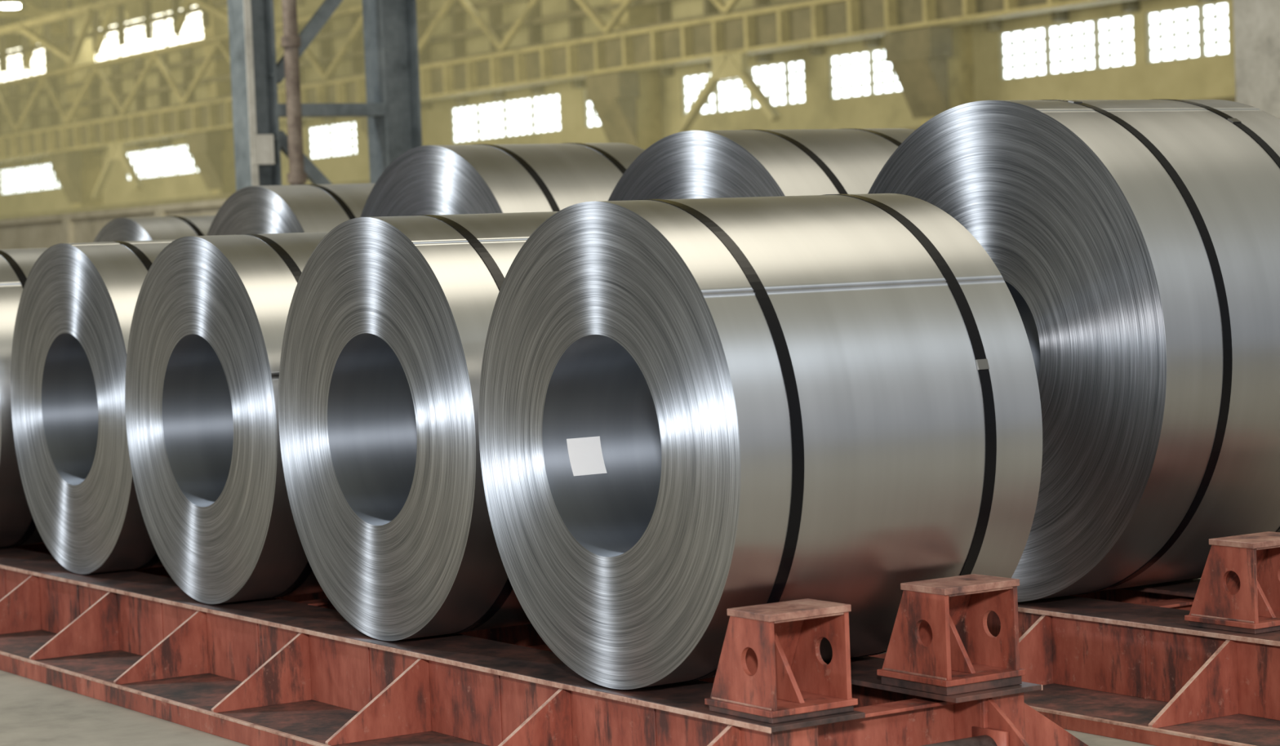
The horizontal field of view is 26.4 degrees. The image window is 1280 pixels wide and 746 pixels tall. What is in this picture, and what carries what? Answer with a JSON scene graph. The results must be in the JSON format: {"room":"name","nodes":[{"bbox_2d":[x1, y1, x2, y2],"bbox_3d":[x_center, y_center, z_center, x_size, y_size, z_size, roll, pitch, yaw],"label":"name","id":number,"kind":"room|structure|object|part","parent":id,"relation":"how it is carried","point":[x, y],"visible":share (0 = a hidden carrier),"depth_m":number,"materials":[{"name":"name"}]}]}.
{"room":"steel coil warehouse","nodes":[
{"label":"steel coil warehouse","id":0,"kind":"room"},
{"bbox_2d":[0,577,1200,745],"bbox_3d":[-22.314,-0.114,58.625,62.500,0.100,142.000,-4,3,-33],"label":"floor","id":1,"kind":"structure","parent":0,"point":[33,713],"depth_m":9.12,"materials":[{"name":"concrete"}]},
{"bbox_2d":[0,199,226,249],"bbox_3d":[-15.932,-1.130,48.441,0.370,2.305,54.000,-4,3,-33],"label":"wall","id":2,"kind":"structure","parent":1,"relation":"on","point":[46,231],"depth_m":34.73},
{"bbox_2d":[280,0,306,185],"bbox_3d":[-2.945,-5.838,21.849,0.160,12.985,0.160,-4,3,-33],"label":"drain pipe","id":3,"kind":"object","parent":1,"relation":"on","point":[291,41],"visible":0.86,"depth_m":21.96,"materials":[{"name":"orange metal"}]},
{"bbox_2d":[226,0,422,191],"bbox_3d":[-2.711,-5.444,22.357,1.580,13.835,0.335,-4,3,-33],"label":"steel column","id":4,"kind":"structure","parent":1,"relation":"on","point":[392,108],"depth_m":22.33,"materials":[{"name":"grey metal"}]},
{"bbox_2d":[252,134,275,164],"bbox_3d":[-3.039,-1.806,21.996,0.180,0.240,0.010,-4,3,-33],"label":"sign plate","id":5,"kind":"object","parent":4,"relation":"attached to","point":[263,144],"visible":1,"depth_m":21.99,"materials":[{"name":"metal"}]},
{"bbox_2d":[0,543,1088,745],"bbox_3d":[-1.867,0.943,11.001,1.582,0.308,10.160,-4,3,-33],"label":"rack","id":6,"kind":"object","parent":1,"relation":"on","point":[292,670],"visible":0.56,"depth_m":8.64,"materials":[{"name":"red metal"}]},
{"bbox_2d":[0,248,48,547],"bbox_3d":[-2.629,0.097,12.279,1.000,1.327,1.327,-4,3,-33],"label":"coil","id":7,"kind":"object","parent":6,"relation":"on","point":[18,527],"visible":0.03,"depth_m":11.65,"materials":[{"name":"silver metal"}]},
{"bbox_2d":[10,240,174,574],"bbox_3d":[-1.861,0.116,11.153,1.000,1.327,1.327,-4,3,-33],"label":"coil","id":8,"kind":"object","parent":6,"relation":"on","point":[77,301],"visible":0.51,"depth_m":10.88,"materials":[{"name":"silver metal"}]},
{"bbox_2d":[124,231,328,604],"bbox_3d":[-1.164,0.141,10.000,1.000,1.319,1.319,-4,3,-33],"label":"coil","id":9,"kind":"object","parent":6,"relation":"on","point":[210,315],"visible":0.48,"depth_m":9.68,"materials":[{"name":"silver"}]},
{"bbox_2d":[278,211,557,640],"bbox_3d":[-0.432,0.150,8.883,1.000,1.344,1.344,-4,3,-33],"label":"coil","id":10,"kind":"object","parent":6,"relation":"on","point":[388,318],"visible":0.53,"depth_m":8.56,"materials":[{"name":"silver metal"}]},
{"bbox_3d":[-1.571,0.913,11.407,0.641,0.308,9.800,-4,3,-33],"label":"rail","id":11,"kind":"part","parent":6,"relation":"part of","materials":[{"name":"red metal"}]},
{"bbox_2d":[478,193,1042,689],"bbox_3d":[0.313,0.170,7.728,1.010,1.339,1.339,-4,3,-33],"label":"coil","id":12,"kind":"object","parent":6,"relation":"on","point":[691,411],"visible":0.93,"depth_m":7.31,"materials":[{"name":"silver metal"}]},
{"bbox_2d":[704,598,857,724],"bbox_3d":[0.358,0.734,7.019,0.274,0.275,0.296,-4,3,-33],"label":"support block","id":13,"kind":"object","parent":6,"relation":"on","point":[771,668],"depth_m":6.97,"materials":[{"name":"red metal"}]},
{"bbox_2d":[876,573,1026,695],"bbox_3d":[0.833,0.697,7.336,0.274,0.283,0.296,-4,3,-33],"label":"support block","id":14,"kind":"object","parent":6,"relation":"on","point":[941,642],"depth_m":7.28,"materials":[{"name":"red metal"}]},
{"bbox_2d":[869,578,1279,745],"bbox_3d":[-0.484,0.833,12.483,1.580,0.286,12.739,-4,3,-33],"label":"rack","id":15,"kind":"object","parent":1,"relation":"on","point":[1125,664],"visible":0.06,"depth_m":8.47,"materials":[{"name":"red metal"}]},
{"bbox_2d":[93,215,215,242],"bbox_3d":[-2.467,-0.137,15.590,1.000,1.533,1.533,-4,3,-33],"label":"coil","id":16,"kind":"object","parent":15,"relation":"on","point":[173,227],"visible":0.02,"depth_m":15.19,"materials":[{"name":"silver metal"}]},
{"bbox_2d":[206,182,375,235],"bbox_3d":[-1.523,-0.164,14.134,1.000,1.637,1.637,-4,3,-33],"label":"coil","id":17,"kind":"object","parent":15,"relation":"on","point":[300,208],"visible":0.09,"depth_m":13.69,"materials":[{"name":"silver metal"}]},
{"bbox_2d":[360,142,644,217],"bbox_3d":[-0.519,-0.188,12.585,1.000,1.739,1.739,-4,3,-33],"label":"coil","id":18,"kind":"object","parent":15,"relation":"on","point":[482,178],"visible":0.08,"depth_m":12.14,"materials":[{"name":"silver metal"}]},
{"bbox_2d":[608,128,915,200],"bbox_3d":[0.636,-0.126,10.814,1.000,1.679,1.679,-4,3,-33],"label":"coil","id":19,"kind":"object","parent":15,"relation":"on","point":[731,163],"visible":0.04,"depth_m":10.39,"materials":[{"name":"silver metal"}]},
{"bbox_2d":[867,98,1279,601],"bbox_3d":[1.584,-0.098,9.357,1.000,1.675,1.675,-4,3,-33],"label":"coil","id":20,"kind":"object","parent":15,"relation":"on","point":[1135,244],"visible":0.71,"depth_m":8.71,"materials":[{"name":"silver metal"}]},
{"bbox_3d":[-0.900,0.859,12.261,0.641,0.288,12.100,-4,3,-33],"label":"rail","id":21,"kind":"part","parent":15,"relation":"part of","materials":[{"name":"red metal"}]},
{"bbox_3d":[-0.112,0.805,12.772,0.641,0.288,12.100,-4,3,-33],"label":"rail","id":22,"kind":"part","parent":15,"relation":"part of","materials":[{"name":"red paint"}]},
{"bbox_2d":[1184,531,1279,634],"bbox_3d":[1.869,0.636,8.343,0.274,0.275,0.296,-4,3,-33],"label":"support block","id":23,"kind":"object","parent":15,"relation":"on","point":[1238,590],"depth_m":8.28,"materials":[{"name":"red metal"}]},
{"bbox_2d":[1232,0,1279,119],"bbox_3d":[6.121,-6.356,25.352,1.450,12.985,1.100,-4,3,-33],"label":"column","id":24,"kind":"structure","parent":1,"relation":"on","point":[1256,23],"depth_m":25.26,"materials":[{"name":"concrete"}]},
{"bbox_2d":[0,0,1235,219],"bbox_3d":[-3.834,-9.611,85.992,0.300,14.985,116.000,-4,3,-33],"label":"wall","id":25,"kind":"structure","parent":0,"point":[1211,77],"depth_m":78.95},
{"bbox_2d":[0,43,44,81],"bbox_3d":[-29.792,-13.892,125.440,0.100,1.670,13.640,-4,3,-33],"label":"window","id":26,"kind":"structure","parent":25,"relation":"in","point":[14,64],"depth_m":122.44,"materials":[{"name":"white glass"}]},
{"bbox_2d":[0,163,61,195],"bbox_3d":[-27.035,-8.707,121.741,0.100,1.220,8.800,-4,3,-33],"label":"window","id":27,"kind":"structure","parent":25,"relation":"in","point":[36,177],"depth_m":122.38,"materials":[{"name":"white glass"}]},
{"bbox_2d":[49,0,102,213],"bbox_3d":[-23.760,-10.064,114.780,1.690,14.975,1.800,-4,3,-33],"label":"wall column","id":28,"kind":"structure","parent":25,"relation":"attached to","point":[77,174],"depth_m":114.51,"materials":[{"name":"yellow metal"}]},
{"bbox_2d":[95,4,204,61],"bbox_3d":[-19.568,-13.616,109.725,0.100,1.670,17.140,-4,3,-33],"label":"window","id":29,"kind":"structure","parent":25,"relation":"in","point":[162,35],"depth_m":109.70,"materials":[{"name":"white glass"}]},
{"bbox_2d":[125,144,199,180],"bbox_3d":[-19.035,-8.491,109.446,0.100,1.220,8.340,-4,3,-33],"label":"window","id":30,"kind":"structure","parent":25,"relation":"in","point":[172,160],"depth_m":109.75,"materials":[{"name":"white glass"}]},
{"bbox_2d":[186,0,235,199],"bbox_3d":[-16.017,-9.855,102.879,1.690,14.975,1.800,-4,3,-33],"label":"wall column","id":31,"kind":"structure","parent":25,"relation":"attached to","point":[212,153],"depth_m":102.57,"materials":[{"name":"yellow metal"}]},
{"bbox_2d":[308,121,356,159],"bbox_3d":[-10.911,-8.271,96.958,0.100,1.220,3.940,-4,3,-33],"label":"window","id":32,"kind":"structure","parent":25,"relation":"in","point":[340,139],"depth_m":97.00,"materials":[{"name":"white"}]},
{"bbox_2d":[360,109,425,146],"bbox_3d":[-8.219,-9.644,90.894,1.690,14.975,1.800,-4,3,-33],"label":"wall column","id":33,"kind":"structure","parent":25,"relation":"attached to","point":[363,120],"depth_m":91.01,"materials":[{"name":"yellow metal"}]},
{"bbox_2d":[451,93,560,142],"bbox_3d":[-4.269,-8.091,86.750,0.100,1.220,7.100,-4,3,-33],"label":"window","id":34,"kind":"structure","parent":25,"relation":"in","point":[536,114],"depth_m":86.67,"materials":[{"name":"white glass"}]},
{"bbox_2d":[584,89,600,127],"bbox_3d":[-1.041,-8.004,81.788,0.100,1.220,2.340,-4,3,-33],"label":"window","id":35,"kind":"structure","parent":25,"relation":"in","point":[591,118],"depth_m":82.52,"materials":[{"name":"white glass"}]},
{"bbox_2d":[585,0,662,150],"bbox_3d":[-0.422,-9.433,78.909,1.690,14.975,1.800,-4,3,-33],"label":"wall column","id":36,"kind":"structure","parent":25,"relation":"attached to","point":[626,105],"depth_m":78.68,"materials":[{"name":"yellow metal"}]},
{"bbox_2d":[681,60,804,116],"bbox_3d":[2.858,-7.899,75.796,0.100,1.220,6.040,-4,3,-33],"label":"window","id":37,"kind":"structure","parent":25,"relation":"in","point":[783,83],"depth_m":75.34,"materials":[{"name":"white glass"}]},
{"bbox_2d":[829,48,902,99],"bbox_3d":[6.157,-7.809,70.725,0.100,1.220,4.140,-4,3,-33],"label":"window","id":38,"kind":"structure","parent":25,"relation":"in","point":[864,73],"depth_m":71.22,"materials":[{"name":"white glass"}]},
{"bbox_2d":[884,23,974,125],"bbox_3d":[7.212,-9.227,67.175,1.690,14.975,1.800,-4,3,-33],"label":"wall column","id":39,"kind":"structure","parent":25,"relation":"attached to","point":[932,67],"depth_m":66.97,"materials":[{"name":"yellow metal"}]},
{"bbox_2d":[999,14,1133,79],"bbox_3d":[10.110,-7.703,64.648,0.100,1.220,4.840,-4,3,-33],"label":"window","id":40,"kind":"structure","parent":25,"relation":"in","point":[1108,42],"depth_m":64.60,"materials":[{"name":"white glass"}]},
{"bbox_2d":[1146,1,1228,62],"bbox_3d":[12.319,-7.643,61.254,0.100,1.220,2.740,-4,3,-33],"label":"window","id":41,"kind":"structure","parent":25,"relation":"in","point":[1197,31],"depth_m":61.20,"materials":[{"name":"white glass"}]},
{"bbox_2d":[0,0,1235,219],"bbox_3d":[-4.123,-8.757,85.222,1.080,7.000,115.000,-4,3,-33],"label":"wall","id":42,"kind":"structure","parent":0,"point":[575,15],"depth_m":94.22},
{"bbox_2d":[0,0,1131,199],"bbox_3d":[-4.949,-9.401,84.674,1.025,5.559,115.000,-4,3,-33],"label":"girder","id":43,"kind":"object","parent":42,"relation":"attached to","point":[726,38],"visible":0.78,"depth_m":80.71,"materials":[{"name":"metal"}]},
{"bbox_3d":[-18.791,-16.184,76.145,35.300,0.200,116.000,-4,3,-33],"label":"ceiling","id":44,"kind":"structure","parent":0,"visible":0},
{"bbox_2d":[0,0,306,71],"bbox_3d":[-17.883,-12.703,74.839,33.097,6.690,111.282,-4,3,-33],"label":"roof trusses","id":45,"kind":"object","parent":44,"relation":"hanging from","point":[44,17],"visible":0.9,"depth_m":102.92,"materials":[{"name":"metal"}]}
]}

